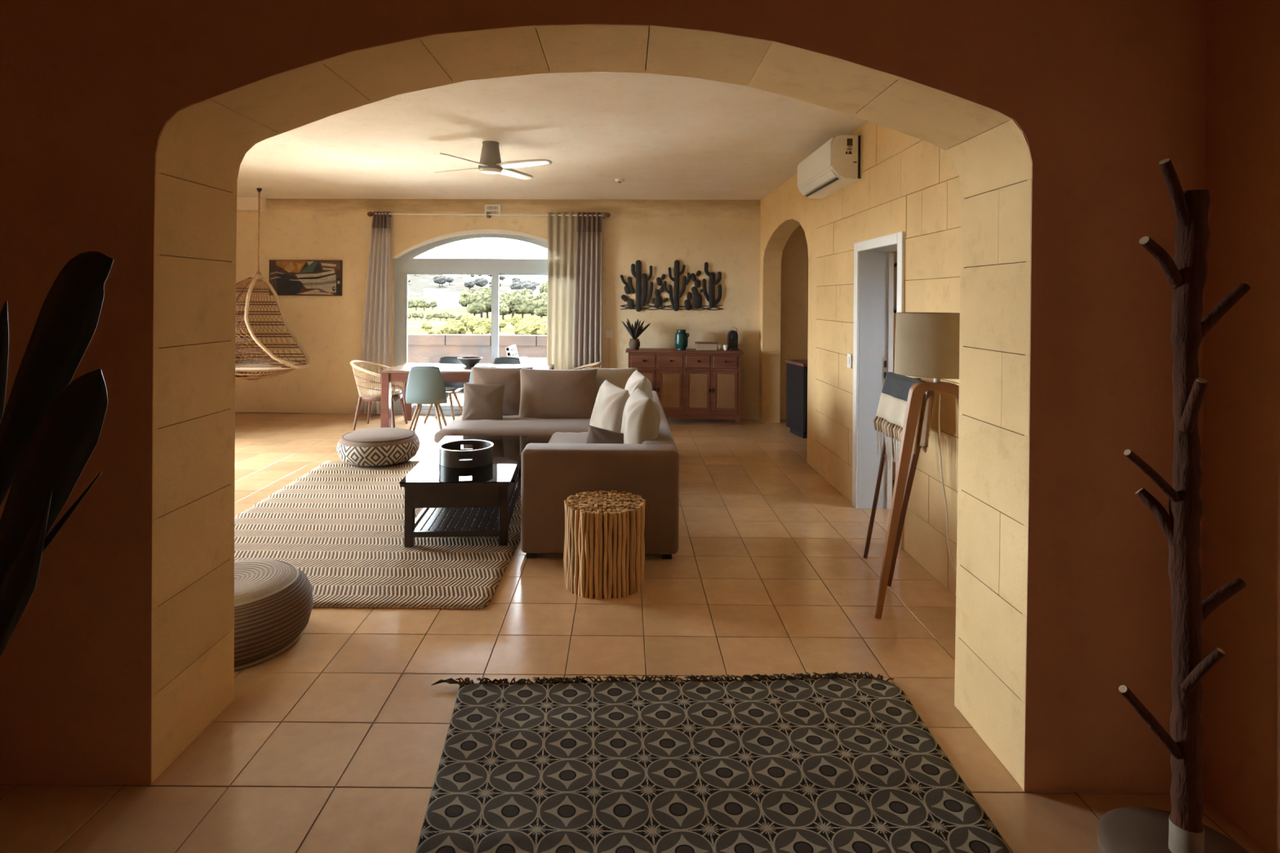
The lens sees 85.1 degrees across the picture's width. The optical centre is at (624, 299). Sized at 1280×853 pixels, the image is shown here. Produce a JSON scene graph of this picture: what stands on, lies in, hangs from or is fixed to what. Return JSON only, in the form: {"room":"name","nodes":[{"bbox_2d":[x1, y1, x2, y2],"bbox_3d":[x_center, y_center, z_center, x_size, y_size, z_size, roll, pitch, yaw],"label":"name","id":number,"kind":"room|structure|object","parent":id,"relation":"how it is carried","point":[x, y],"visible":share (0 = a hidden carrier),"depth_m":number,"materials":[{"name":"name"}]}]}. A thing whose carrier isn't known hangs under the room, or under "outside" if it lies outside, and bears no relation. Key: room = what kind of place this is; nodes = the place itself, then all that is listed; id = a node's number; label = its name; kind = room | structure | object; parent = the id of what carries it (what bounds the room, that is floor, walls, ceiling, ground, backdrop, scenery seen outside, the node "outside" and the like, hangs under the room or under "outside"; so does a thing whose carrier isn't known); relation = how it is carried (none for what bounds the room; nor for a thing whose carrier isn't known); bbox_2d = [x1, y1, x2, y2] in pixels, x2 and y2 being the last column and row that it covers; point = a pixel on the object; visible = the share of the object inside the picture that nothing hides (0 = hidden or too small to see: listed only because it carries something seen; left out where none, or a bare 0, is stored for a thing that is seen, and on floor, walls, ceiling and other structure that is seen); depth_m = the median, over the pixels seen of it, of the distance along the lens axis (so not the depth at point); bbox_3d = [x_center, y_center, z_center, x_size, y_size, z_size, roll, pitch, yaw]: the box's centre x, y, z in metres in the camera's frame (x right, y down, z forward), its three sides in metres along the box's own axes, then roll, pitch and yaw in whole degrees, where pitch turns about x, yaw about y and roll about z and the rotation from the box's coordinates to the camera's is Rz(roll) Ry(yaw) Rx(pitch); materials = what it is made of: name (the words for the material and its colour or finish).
{"room":"entrance hall","nodes":[
{"label":"entrance hall","id":0,"kind":"room"},
{"bbox_2d":[235,198,808,419],"bbox_3d":[-0.901,0.073,9.832,10.818,3.120,0.300,0,0,2],"label":"wall","id":1,"kind":"structure","parent":0,"point":[724,234],"depth_m":9.69,"materials":[{"name":"paint"}]},
{"bbox_2d":[268,259,342,295],"bbox_3d":[-4.489,-0.300,9.795,1.035,0.500,0.037,0,0,2],"label":"painting","id":2,"kind":"object","parent":1,"relation":"attached to","point":[286,277],"visible":0.99,"depth_m":9.78,"materials":[{"name":"fabric"}]},
{"bbox_2d":[392,229,576,414],"bbox_3d":[-1.900,0.329,9.813,2.745,2.612,0.212,0,0,2],"label":"window","id":3,"kind":"structure","parent":1,"relation":"in","point":[406,263],"depth_m":9.80,"materials":[{"name":"grey paint"}]},
{"bbox_2d":[367,211,610,217],"bbox_3d":[-1.885,-1.170,9.652,3.382,0.070,0.134,0,0,2],"label":"pole","id":4,"kind":"object","parent":1,"relation":"attached to","point":[488,215],"visible":1,"depth_m":9.61,"materials":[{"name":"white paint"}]},
{"bbox_2d":[358,211,390,413],"bbox_3d":[-3.477,0.183,9.677,0.454,2.800,0.072,0,0,2],"label":"curtain","id":5,"kind":"object","parent":4,"relation":"hanging from","point":[375,331],"visible":0.8,"depth_m":9.67,"materials":[{"name":"fabric"}]},
{"bbox_2d":[546,212,577,369],"bbox_3d":[-0.872,0.203,9.581,0.403,2.800,0.047,0,0,2],"label":"sheer curtain","id":6,"kind":"object","parent":4,"relation":"hanging from","point":[562,229],"visible":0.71,"depth_m":9.58,"materials":[{"name":"fabric"}]},
{"bbox_2d":[573,212,601,369],"bbox_3d":[-0.505,0.206,9.566,0.392,2.800,0.075,0,0,3],"label":"curtain","id":7,"kind":"object","parent":4,"relation":"hanging from","point":[588,300],"visible":0.8,"depth_m":9.56,"materials":[{"name":"beige fabric"}]},
{"bbox_2d":[484,204,500,216],"bbox_3d":[-1.841,-1.236,9.707,0.224,0.170,0.020,0,0,2],"label":"air vent","id":8,"kind":"object","parent":1,"relation":"in","point":[492,208],"visible":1,"depth_m":9.70,"materials":[{"name":"white plastic"}]},
{"bbox_2d":[604,330,613,368],"bbox_3d":[-0.218,1.013,9.649,0.110,1.150,0.014,0,0,2],"label":"wall socket","id":9,"kind":"object","parent":1,"relation":"attached to","point":[609,334],"visible":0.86,"depth_m":9.64,"materials":[{"name":"white plastic"}]},
{"bbox_2d":[620,260,722,311],"bbox_3d":[0.644,-0.181,9.604,1.407,0.716,0.050,0,0,3],"label":"wall art","id":10,"kind":"object","parent":1,"relation":"attached to","point":[641,295],"visible":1,"depth_m":9.59,"materials":[{"name":"metal"}]},
{"bbox_2d":[236,71,868,199],"bbox_3d":[-0.839,-1.447,6.450,10.700,0.120,7.300,0,0,0],"label":"ceiling","id":11,"kind":"structure","parent":0,"point":[668,137],"depth_m":6.17,"materials":[{"name":"paint"}]},
{"bbox_2d":[236,196,266,211],"bbox_3d":[-5.527,-1.336,9.783,0.931,0.175,0.140,0,0,2],"label":"beam","id":12,"kind":"structure","parent":11,"relation":"attached to","point":[243,203],"depth_m":9.71,"materials":[{"name":"paint"}]},
{"bbox_2d":[235,187,310,380],"bbox_3d":[-4.688,-0.195,8.877,1.247,2.444,0.992,0,0,-6],"label":"hanging egg chair","id":13,"kind":"object","parent":11,"relation":"hanging from","point":[257,366],"visible":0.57,"depth_m":8.89,"materials":[{"name":"wicker"}]},
{"bbox_2d":[235,359,301,372],"bbox_3d":[-4.687,0.848,8.900,1.060,0.150,0.800,0,0,0],"label":"seat cushion","id":14,"kind":"object","parent":13,"relation":"on","point":[248,365],"depth_m":8.61,"materials":[{"name":"white fabric"}]},
{"bbox_2d":[235,361,302,380],"bbox_3d":[-4.699,0.923,8.900,1.111,0.209,0.806,0,0,0],"label":"seat","id":15,"kind":"object","parent":13,"relation":"attached to","point":[255,368],"depth_m":8.63,"materials":[{"name":"wicker"}]},
{"bbox_2d":[433,140,552,179],"bbox_3d":[-1.190,-1.253,6.180,0.925,0.272,0.925,0,0,-19],"label":"ceiling fan","id":16,"kind":"object","parent":11,"relation":"hanging from","point":[490,162],"visible":1,"depth_m":6.10,"materials":[{"name":"grey"}]},
{"bbox_2d":[0,0,1206,792],"bbox_3d":[-0.851,0.073,2.583,10.700,3.120,0.495,0,0,0],"label":"wall","id":17,"kind":"structure","parent":0,"point":[127,127],"depth_m":2.33,"materials":[{"name":"paint"}]},
{"bbox_2d":[628,338,639,349],"bbox_3d":[0.130,0.603,9.360,0.150,0.140,0.150,0,0,0],"label":"pot","id":18,"kind":"object","parent":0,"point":[633,344],"depth_m":9.30,"materials":[{"name":"ceramic"}]},
{"bbox_2d":[0,412,1270,852],"bbox_3d":[-0.633,1.695,3.638,11.360,0.121,12.524,0,0,0],"label":"floor","id":19,"kind":"structure","parent":0,"point":[332,742],"depth_m":3.18,"materials":[{"name":"brown tile"}]},
{"bbox_2d":[0,251,114,657],"bbox_3d":[-1.649,0.759,1.619,1.053,1.737,0.441,0,0,0],"label":"potted plant","id":20,"kind":"object","parent":19,"relation":"on","point":[51,427],"visible":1,"depth_m":1.54,"materials":[{"name":"green plant"}]},
{"bbox_2d":[234,559,313,671],"bbox_3d":[-1.877,1.474,3.310,0.724,0.302,0.724,0,0,0],"label":"knitted pouf","id":21,"kind":"object","parent":19,"relation":"on","point":[273,602],"visible":0.4,"depth_m":3.18,"materials":[{"name":"beige fabric"}]},
{"bbox_2d":[234,460,520,609],"bbox_3d":[-1.786,1.620,5.300,2.352,0.011,3.340,0,0,0],"label":"jute rug","id":22,"kind":"object","parent":19,"relation":"on","point":[341,524],"visible":0.54,"depth_m":4.56,"materials":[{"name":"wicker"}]},
{"bbox_2d":[336,427,419,466],"bbox_3d":[-2.442,1.461,6.920,0.780,0.294,0.780,0,0,0],"label":"pouf","id":23,"kind":"object","parent":22,"relation":"on","point":[375,446],"visible":1,"depth_m":6.65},
{"bbox_2d":[399,436,528,546],"bbox_3d":[-1.146,1.399,5.260,0.712,0.436,1.522,0,0,-4],"label":"coffee table","id":24,"kind":"object","parent":22,"relation":"on","point":[430,486],"visible":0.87,"depth_m":4.62,"materials":[{"name":"brown wood"}]},
{"bbox_2d":[438,440,493,468],"bbox_3d":[-1.149,1.118,5.050,0.392,0.122,0.392,0,0,-14],"label":"round tray","id":25,"kind":"object","parent":24,"relation":"on","point":[451,455],"visible":1,"depth_m":4.93,"materials":[{"name":"black metal"}]},
{"bbox_2d":[350,360,407,431],"bbox_3d":[-3.135,1.196,8.800,0.643,0.845,0.651,0,0,0],"label":"wicker armchair","id":26,"kind":"object","parent":19,"relation":"on","point":[366,392],"visible":0.78,"depth_m":8.60,"materials":[{"name":"wicker"}]},
{"bbox_2d":[364,387,401,395],"bbox_3d":[-3.059,1.171,8.800,0.470,0.090,0.450,0,0,0],"label":"seat cushion","id":27,"kind":"object","parent":26,"relation":"on","point":[394,391],"depth_m":8.62,"materials":[{"name":"white fabric"}]},
{"bbox_2d":[404,365,448,430],"bbox_3d":[-2.376,1.206,8.407,0.485,0.842,0.473,0,0,-6],"label":"shell chair","id":28,"kind":"object","parent":19,"relation":"on","point":[425,385],"visible":0.99,"depth_m":8.23,"materials":[{"name":"grey"}]},
{"bbox_2d":[423,356,466,422],"bbox_3d":[-2.386,1.206,9.303,0.485,0.842,0.473,0,0,7],"label":"shell chair","id":29,"kind":"object","parent":19,"relation":"on","point":[453,387],"visible":0.42,"depth_m":9.39,"materials":[{"name":"grey plastic"}]},
{"bbox_2d":[380,363,554,427],"bbox_3d":[-1.950,1.247,8.900,1.990,0.755,1.000,0,0,0],"label":"dining table","id":30,"kind":"object","parent":19,"relation":"on","point":[450,373],"visible":0.49,"depth_m":8.42,"materials":[{"name":"brown wood"}]},
{"bbox_2d":[454,364,486,368],"bbox_3d":[-1.977,0.868,8.950,0.410,0.004,0.410,0,0,0],"label":"placemat","id":31,"kind":"object","parent":30,"relation":"on","point":[464,366],"visible":0.65,"depth_m":8.90,"materials":[{"name":"fabric"}]},
{"bbox_2d":[457,356,482,366],"bbox_3d":[-1.986,0.808,8.950,0.316,0.114,0.316,0,0,0],"label":"bowl","id":32,"kind":"object","parent":31,"relation":"on","point":[466,361],"visible":0.98,"depth_m":8.86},
{"bbox_2d":[468,366,498,383],"bbox_3d":[-1.631,1.212,8.427,0.485,0.842,0.473,0,0,3],"label":"shell chair","id":33,"kind":"object","parent":19,"relation":"on","point":[471,373],"visible":0.02,"depth_m":8.24,"materials":[{"name":"white plastic"}]},
{"bbox_2d":[493,356,520,364],"bbox_3d":[-1.610,1.213,9.303,0.485,0.842,0.473,0,0,0],"label":"shell chair","id":34,"kind":"object","parent":19,"relation":"on","point":[503,360],"visible":0.09,"depth_m":9.52,"materials":[{"name":"grey plastic"}]},
{"bbox_2d":[434,391,679,559],"bbox_3d":[-0.674,1.290,5.840,2.032,0.690,2.960,0,0,0],"label":"sofa","id":35,"kind":"object","parent":19,"relation":"on","point":[557,464],"visible":0.64,"depth_m":4.36,"materials":[{"name":"beige fabric"}]},
{"bbox_2d":[461,382,505,420],"bbox_3d":[-1.366,1.004,6.722,0.405,0.379,0.162,0,0,-1],"label":"cushion","id":36,"kind":"object","parent":35,"relation":"on","point":[481,402],"visible":0.94,"depth_m":6.67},
{"bbox_2d":[471,366,533,415],"bbox_3d":[-1.237,0.944,7.004,0.624,0.523,0.237,0,0,4],"label":"cushion","id":37,"kind":"object","parent":35,"relation":"on","point":[510,377],"visible":0.42,"depth_m":6.93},
{"bbox_2d":[434,414,590,444],"bbox_3d":[-0.790,1.236,6.645,1.800,0.176,0.930,0,0,0],"label":"seat cushion","id":38,"kind":"object","parent":35,"relation":"on","point":[538,430],"depth_m":6.29,"materials":[{"name":"beige fabric"}]},
{"bbox_2d":[518,368,597,418],"bbox_3d":[-0.657,0.945,6.844,0.770,0.519,0.237,0,0,0],"label":"cushion","id":39,"kind":"object","parent":35,"relation":"on","point":[544,393],"visible":0.94,"depth_m":6.76,"materials":[{"name":"fabric"}]},
{"bbox_2d":[548,431,587,443],"bbox_3d":[-0.265,1.243,5.420,0.770,0.171,1.640,0,0,0],"label":"seat cushion","id":40,"kind":"object","parent":35,"relation":"on","point":[553,437],"depth_m":5.91,"materials":[{"name":"beige fabric"}]},
{"bbox_2d":[585,425,623,444],"bbox_3d":[-0.101,1.080,4.955,0.443,0.318,0.182,0,0,22],"label":"cushion","id":41,"kind":"object","parent":35,"relation":"on","point":[595,434],"visible":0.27,"depth_m":4.96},
{"bbox_2d":[589,379,630,432],"bbox_3d":[-0.124,0.955,5.629,0.244,0.547,0.619,0,0,-20],"label":"cushion","id":42,"kind":"object","parent":35,"relation":"on","point":[611,401],"visible":0.62,"depth_m":5.44,"materials":[{"name":"beige fabric"}]},
{"bbox_2d":[583,367,638,400],"bbox_3d":[-0.139,0.952,7.017,0.551,0.525,0.225,0,0,-4],"label":"cushion","id":43,"kind":"object","parent":35,"relation":"on","point":[619,377],"visible":0.2,"depth_m":6.96,"materials":[{"name":"beige fabric"}]},
{"bbox_2d":[624,369,653,399],"bbox_3d":[0.116,0.932,6.123,0.244,0.568,0.582,0,0,-4],"label":"cushion","id":44,"kind":"object","parent":35,"relation":"on","point":[637,380],"visible":0.37,"depth_m":5.92,"materials":[{"name":"beige fabric"}]},
{"bbox_2d":[620,387,660,444],"bbox_3d":[0.103,0.947,4.983,0.271,0.557,0.583,0,0,-11],"label":"cushion","id":45,"kind":"object","parent":35,"relation":"on","point":[641,420],"visible":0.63,"depth_m":4.75,"materials":[{"name":"beige fabric"}]},
{"bbox_2d":[570,361,601,369],"bbox_3d":[-0.614,1.216,8.850,0.643,0.845,0.651,0,0,0],"label":"wicker armchair","id":46,"kind":"object","parent":19,"relation":"on","point":[596,365],"visible":0.09,"depth_m":9.06,"materials":[{"name":"wicker"}]},
{"bbox_2d":[563,489,645,599],"bbox_3d":[-0.117,1.402,4.033,0.465,0.476,0.468,0,0,10],"label":"stool","id":47,"kind":"object","parent":19,"relation":"on","point":[604,544],"visible":1,"depth_m":3.85,"materials":[{"name":"beige"}]},
{"bbox_2d":[625,347,743,424],"bbox_3d":[0.790,1.162,9.374,1.550,0.968,0.411,0,0,2],"label":"sideboard","id":48,"kind":"object","parent":19,"relation":"on","point":[689,383],"visible":0.95,"depth_m":9.20,"materials":[{"name":"brown wood"}]},
{"bbox_2d":[622,318,650,349],"bbox_3d":[0.153,0.466,9.351,0.394,0.415,0.226,0,0,0],"label":"agave","id":49,"kind":"object","parent":48,"relation":"on","point":[634,343],"visible":1,"depth_m":9.32,"materials":[{"name":"plant"}]},
{"bbox_2d":[675,329,689,350],"bbox_3d":[0.761,0.544,9.360,0.175,0.268,0.175,0,0,40],"label":"jar","id":50,"kind":"object","parent":48,"relation":"on","point":[682,336],"visible":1,"depth_m":9.29,"materials":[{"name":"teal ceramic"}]},
{"bbox_2d":[694,341,717,350],"bbox_3d":[1.095,0.628,9.360,0.290,0.105,0.140,0,0,0],"label":"box","id":51,"kind":"object","parent":48,"relation":"on","point":[699,345],"visible":1,"depth_m":9.30,"materials":[{"name":"beige"}]},
{"bbox_2d":[727,326,738,350],"bbox_3d":[1.461,0.523,9.395,0.124,0.321,0.210,0,0,0],"label":"lantern","id":52,"kind":"object","parent":48,"relation":"on","point":[732,335],"visible":0.98,"depth_m":9.37,"materials":[{"name":"black plastic"}]},
{"bbox_2d":[415,671,1011,852],"bbox_3d":[0.177,1.626,2.100,1.973,0.032,1.901,0,0,0],"label":"patterned rug","id":53,"kind":"object","parent":19,"relation":"on","point":[835,763],"visible":1,"depth_m":2.41,"materials":[{"name":"fabric"}]},
{"bbox_2d":[785,360,807,438],"bbox_3d":[2.491,1.212,8.547,0.880,0.895,0.565,0,0,-9],"label":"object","id":54,"kind":"object","parent":19,"relation":"on","point":[796,370],"visible":0.23,"depth_m":8.43,"materials":[{"name":"black"}]},
{"bbox_2d":[785,360,807,366],"bbox_3d":[2.493,0.782,8.555,0.880,0.035,0.550,0,0,-9],"label":"countertop","id":55,"kind":"structure","parent":54,"relation":"on","point":[799,362],"depth_m":8.46,"materials":[{"name":"brown wood"}]},
{"bbox_2d":[863,377,920,558],"bbox_3d":[1.649,1.067,4.208,0.390,1.177,0.543,0,0,0],"label":"stand","id":56,"kind":"object","parent":19,"relation":"on","point":[883,451],"visible":0.26,"depth_m":4.41,"materials":[{"name":"brown wood"}]},
{"bbox_2d":[873,372,929,469],"bbox_3d":[1.659,0.753,4.212,0.135,0.578,0.535,0,0,0],"label":"throw","id":57,"kind":"object","parent":56,"relation":"on","point":[891,407],"visible":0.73,"depth_m":4.25,"materials":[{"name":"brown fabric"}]},
{"bbox_2d":[875,312,959,618],"bbox_3d":[1.652,0.867,3.594,0.798,1.590,0.472,0,0,44],"label":"floor lamp","id":58,"kind":"object","parent":19,"relation":"on","point":[926,344],"visible":0.74,"depth_m":3.57,"materials":[{"name":"brown wood"}]},
{"bbox_2d":[1097,158,1250,852],"bbox_3d":[1.611,0.629,2.000,0.443,2.048,0.424,0,0,0],"label":"coat stand","id":59,"kind":"object","parent":19,"relation":"on","point":[1182,829],"visible":1,"depth_m":1.98,"materials":[{"name":"brown wood"}]},
{"bbox_2d":[759,121,960,595],"bbox_3d":[1.973,0.145,6.275,0.244,3.020,6.950,0,0,0],"label":"wall","id":60,"kind":"structure","parent":0,"point":[910,184],"depth_m":5.34,"materials":[{"name":"stone"}]},
{"bbox_2d":[797,134,862,199],"bbox_3d":[1.744,-1.119,6.018,0.242,0.345,1.084,0,0,0],"label":"air conditioner","id":61,"kind":"object","parent":60,"relation":"attached to","point":[836,165],"visible":1,"depth_m":5.62,"materials":[{"name":"white plastic"}]},
{"bbox_2d":[847,352,852,368],"bbox_3d":[1.840,0.504,5.710,0.017,0.120,0.090,0,0,0],"label":"light switch","id":62,"kind":"object","parent":60,"relation":"attached to","point":[849,355],"visible":1,"depth_m":5.69,"materials":[{"name":"white plastic"}]},
{"bbox_2d":[852,231,905,548],"bbox_3d":[1.971,0.603,5.100,0.284,2.105,0.970,0,0,0],"label":"door","id":63,"kind":"structure","parent":60,"relation":"in","point":[873,258],"depth_m":5.50,"materials":[{"name":"white paint"}]},
{"bbox_2d":[892,251,897,479],"bbox_3d":[3.247,0.155,6.440,2.304,3.020,0.120,0,0,0],"label":"wall","id":64,"kind":"structure","parent":0,"point":[894,252],"depth_m":6.38,"materials":[{"name":"paint"}]},
{"bbox_2d":[893,262,897,313],"bbox_3d":[2.571,-0.100,6.366,0.500,0.500,0.030,0,0,0],"label":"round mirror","id":65,"kind":"object","parent":64,"relation":"attached to","point":[895,264],"visible":0.05,"depth_m":6.37,"materials":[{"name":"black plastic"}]},
{"bbox_2d":[1200,0,1279,852],"bbox_3d":[2.042,0.096,-0.133,0.200,3.120,4.935,0,0,0],"label":"wall","id":66,"kind":"structure","parent":0,"point":[1240,713],"depth_m":2.18,"materials":[{"name":"paint"}]},
{"label":"outside","id":67,"kind":"structure","parent":0,"visible":0},
{"bbox_2d":[413,393,463,405],"bbox_3d":[-1.014,1.787,11.130,16.000,0.190,2.540,0,0,0],"label":"floor","id":68,"kind":"structure","parent":67,"point":[460,396],"depth_m":11.55,"materials":[{"name":"white"}]},
{"bbox_2d":[407,333,546,393],"bbox_3d":[-1.010,1.240,12.460,16.000,1.185,0.280,0,0,0],"label":"parapet","id":69,"kind":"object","parent":68,"relation":"on","point":[421,348],"visible":0.16,"depth_m":12.35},
{"bbox_2d":[505,344,546,364],"bbox_3d":[-1.160,1.221,11.200,1.800,0.940,0.680,0,0,0],"label":"lounger","id":70,"kind":"object","parent":68,"relation":"on","point":[523,360],"visible":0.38,"depth_m":11.12,"materials":[{"name":"white"}]},
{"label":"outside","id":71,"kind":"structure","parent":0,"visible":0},
{"bbox_2d":[407,274,546,334],"bbox_3d":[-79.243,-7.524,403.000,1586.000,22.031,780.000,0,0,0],"label":"hillside","id":72,"kind":"structure","parent":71,"point":[418,282],"depth_m":174.74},
{"bbox_2d":[417,298,431,311],"bbox_3d":[-45.944,1.363,159.672,2.950,2.817,2.224,0,0,6],"label":"tree","id":73,"kind":"object","parent":72,"relation":"on","point":[422,304],"visible":1,"depth_m":159.20,"materials":[{"name":"green plant"}]},
{"bbox_2d":[432,275,446,288],"bbox_3d":[-99.172,-9.417,372.431,7.022,7.565,5.655,0,0,-1],"label":"tree","id":74,"kind":"object","parent":72,"relation":"on","point":[440,279],"visible":1,"depth_m":371.23,"materials":[{"name":"black plant"}]},
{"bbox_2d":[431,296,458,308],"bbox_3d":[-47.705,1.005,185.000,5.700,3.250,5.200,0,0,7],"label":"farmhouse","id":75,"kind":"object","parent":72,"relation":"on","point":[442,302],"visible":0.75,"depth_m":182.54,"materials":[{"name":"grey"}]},
{"bbox_2d":[442,320,466,334],"bbox_3d":[-13.375,2.584,54.913,1.523,1.829,2.042,0,0,41],"label":"shrub","id":76,"kind":"object","parent":72,"relation":"on","point":[455,326],"visible":0.88,"depth_m":54.34,"materials":[{"name":"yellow plant"}]},
{"bbox_2d":[447,292,466,307],"bbox_3d":[-45.304,0.297,192.000,6.200,4.450,5.200,0,0,-4],"label":"farmhouse","id":77,"kind":"object","parent":72,"relation":"on","point":[449,294],"visible":0.2,"depth_m":189.44,"materials":[{"name":"grey"}]},
{"bbox_2d":[458,289,476,306],"bbox_3d":[-33.374,0.386,149.626,4.447,4.924,5.900,0,0,-16],"label":"tree","id":78,"kind":"object","parent":72,"relation":"on","point":[464,294],"visible":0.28,"depth_m":149.50,"materials":[{"name":"green plant"}]},
{"bbox_2d":[463,280,474,289],"bbox_3d":[-79.469,-6.905,356.685,5.133,5.892,6.374,0,0,15],"label":"tree","id":79,"kind":"object","parent":72,"relation":"on","point":[468,283],"visible":1,"depth_m":355.23,"materials":[{"name":"black plant"}]},
{"bbox_2d":[462,315,478,331],"bbox_3d":[-16.118,2.578,73.464,2.082,1.665,1.553,0,0,11],"label":"shrub","id":80,"kind":"object","parent":72,"relation":"on","point":[468,318],"visible":0.37,"depth_m":73.09,"materials":[{"name":"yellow plant"}]},
{"bbox_2d":[466,320,475,333],"bbox_3d":[-15.115,2.787,69.386,1.001,1.416,1.342,0,0,40],"label":"shrub","id":81,"kind":"object","parent":72,"relation":"on","point":[470,325],"visible":0.67,"depth_m":68.95,"materials":[{"name":"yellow plant"}]},
{"bbox_2d":[466,292,485,315],"bbox_3d":[-22.160,1.191,105.032,3.261,4.415,4.327,0,0,14],"label":"tree","id":82,"kind":"object","parent":72,"relation":"on","point":[476,304],"visible":0.99,"depth_m":103.38,"materials":[{"name":"green plant"}]},
{"bbox_2d":[473,326,487,334],"bbox_3d":[-11.319,2.835,54.775,1.013,1.375,1.359,0,0,20],"label":"shrub","id":83,"kind":"object","parent":72,"relation":"on","point":[482,330],"visible":0.63,"depth_m":54.37,"materials":[{"name":"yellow plant"}]},
{"bbox_2d":[474,276,488,287],"bbox_3d":[-74.818,-7.884,362.194,7.212,7.771,5.808,0,0,2],"label":"tree","id":84,"kind":"object","parent":72,"relation":"on","point":[481,282],"visible":1,"depth_m":361.00,"materials":[{"name":"black plant"}]},
{"bbox_2d":[473,317,491,333],"bbox_3d":[-11.967,2.543,58.754,1.510,1.976,2.024,0,0,32],"label":"shrub","id":85,"kind":"object","parent":72,"relation":"on","point":[481,322],"visible":0.61,"depth_m":58.36,"materials":[{"name":"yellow plant"}]},
{"bbox_2d":[475,286,491,294],"bbox_3d":[-33.237,0.008,157.329,6.687,5.814,5.040,0,0,-17],"label":"tree","id":86,"kind":"object","parent":72,"relation":"on","point":[483,288],"visible":0.09,"depth_m":157.09,"materials":[{"name":"green plant"}]},
{"bbox_2d":[477,290,491,317],"bbox_3d":[-22.029,0.982,110.025,3.854,4.680,5.113,0,0,15],"label":"tree","id":87,"kind":"object","parent":72,"relation":"on","point":[486,295],"visible":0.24,"depth_m":108.10,"materials":[{"name":"green plant"}]},
{"bbox_2d":[490,297,509,319],"bbox_3d":[-19.116,1.533,106.949,3.113,3.846,4.130,0,0,-1],"label":"tree","id":88,"kind":"object","parent":72,"relation":"on","point":[504,304],"visible":0.75,"depth_m":105.88,"materials":[{"name":"green plant"}]},
{"bbox_2d":[498,319,506,331],"bbox_3d":[-13.220,2.825,74.356,1.066,1.341,1.430,0,0,-29],"label":"shrub","id":89,"kind":"object","parent":72,"relation":"on","point":[502,323],"visible":0.8,"depth_m":73.92,"materials":[{"name":"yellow plant"}]},
{"bbox_2d":[510,281,522,289],"bbox_3d":[-52.222,-4.990,337.377,6.934,7.362,5.584,0,0,-7],"label":"tree","id":90,"kind":"object","parent":72,"relation":"on","point":[515,286],"visible":0.86,"depth_m":335.91,"materials":[{"name":"black plant"}]},
{"bbox_2d":[506,293,527,319],"bbox_3d":[-17.989,1.340,112.805,4.523,4.361,3.410,0,0,28],"label":"tree","id":91,"kind":"object","parent":72,"relation":"on","point":[517,304],"visible":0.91,"depth_m":111.56,"materials":[{"name":"green plant"}]},
{"bbox_2d":[511,315,523,325],"bbox_3d":[-12.328,2.700,79.457,1.241,1.723,1.664,0,0,30],"label":"shrub","id":92,"kind":"object","parent":72,"relation":"on","point":[516,318],"visible":0.64,"depth_m":79.03,"materials":[{"name":"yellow plant"}]},
{"bbox_2d":[514,324,531,334],"bbox_3d":[-7.859,2.685,53.815,1.315,1.589,1.764,0,0,-11],"label":"shrub","id":93,"kind":"object","parent":72,"relation":"on","point":[521,329],"visible":0.75,"depth_m":53.41,"materials":[{"name":"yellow plant"}]},
{"bbox_2d":[517,297,534,318],"bbox_3d":[-16.867,1.619,117.277,3.261,3.662,4.327,0,0,-33],"label":"tree","id":94,"kind":"object","parent":72,"relation":"on","point":[530,303],"visible":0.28,"depth_m":115.89,"materials":[{"name":"green plant"}]},
{"bbox_2d":[520,288,533,295],"bbox_3d":[-22.001,0.498,158.408,4.447,6.022,5.900,0,0,25],"label":"tree","id":95,"kind":"object","parent":72,"relation":"on","point":[525,291],"visible":0.12,"depth_m":156.21,"materials":[{"name":"green plant"}]},
{"bbox_2d":[520,282,536,291],"bbox_3d":[-45.636,-4.624,330.982,7.490,7.059,6.031,0,0,-13],"label":"tree","id":96,"kind":"object","parent":72,"relation":"on","point":[530,286],"visible":0.81,"depth_m":329.66,"materials":[{"name":"black plant"}]},
{"bbox_2d":[524,293,540,315],"bbox_3d":[-18.365,1.177,141.466,5.310,4.566,4.003,0,0,-10],"label":"tree","id":97,"kind":"object","parent":72,"relation":"on","point":[528,295],"visible":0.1,"depth_m":140.30,"materials":[{"name":"green plant"}]},
{"bbox_2d":[527,321,545,334],"bbox_3d":[-7.213,2.631,57.101,1.952,1.652,1.456,0,0,0],"label":"shrub","id":98,"kind":"object","parent":72,"relation":"on","point":[535,326],"visible":0.66,"depth_m":56.60,"materials":[{"name":"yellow plant"}]},
{"bbox_2d":[533,298,546,319],"bbox_3d":[-12.193,1.731,106.028,3.261,3.685,4.327,0,0,14],"label":"tree","id":99,"kind":"object","parent":72,"relation":"on","point":[540,305],"visible":0.81,"depth_m":104.29,"materials":[{"name":"green plant"}]},
{"bbox_2d":[535,327,546,334],"bbox_3d":[-6.278,2.834,54.916,1.447,1.201,1.080,0,0,-12],"label":"shrub","id":100,"kind":"object","parent":72,"relation":"on","point":[544,331],"visible":0.5,"depth_m":54.50,"materials":[{"name":"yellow plant"}]},
{"bbox_2d":[536,291,546,299],"bbox_3d":[-17.052,0.982,148.906,4.299,5.173,5.703,0,0,-1],"label":"tree","id":101,"kind":"object","parent":72,"relation":"on","point":[540,295],"visible":0.12,"depth_m":146.98,"materials":[{"name":"green plant"}]},
{"bbox_2d":[538,281,546,293],"bbox_3d":[-17.521,-0.399,166.062,5.930,8.246,7.867,0,0,13],"label":"tree","id":102,"kind":"object","parent":72,"relation":"on","point":[543,288],"visible":0.16,"depth_m":163.41,"materials":[{"name":"green plant"}]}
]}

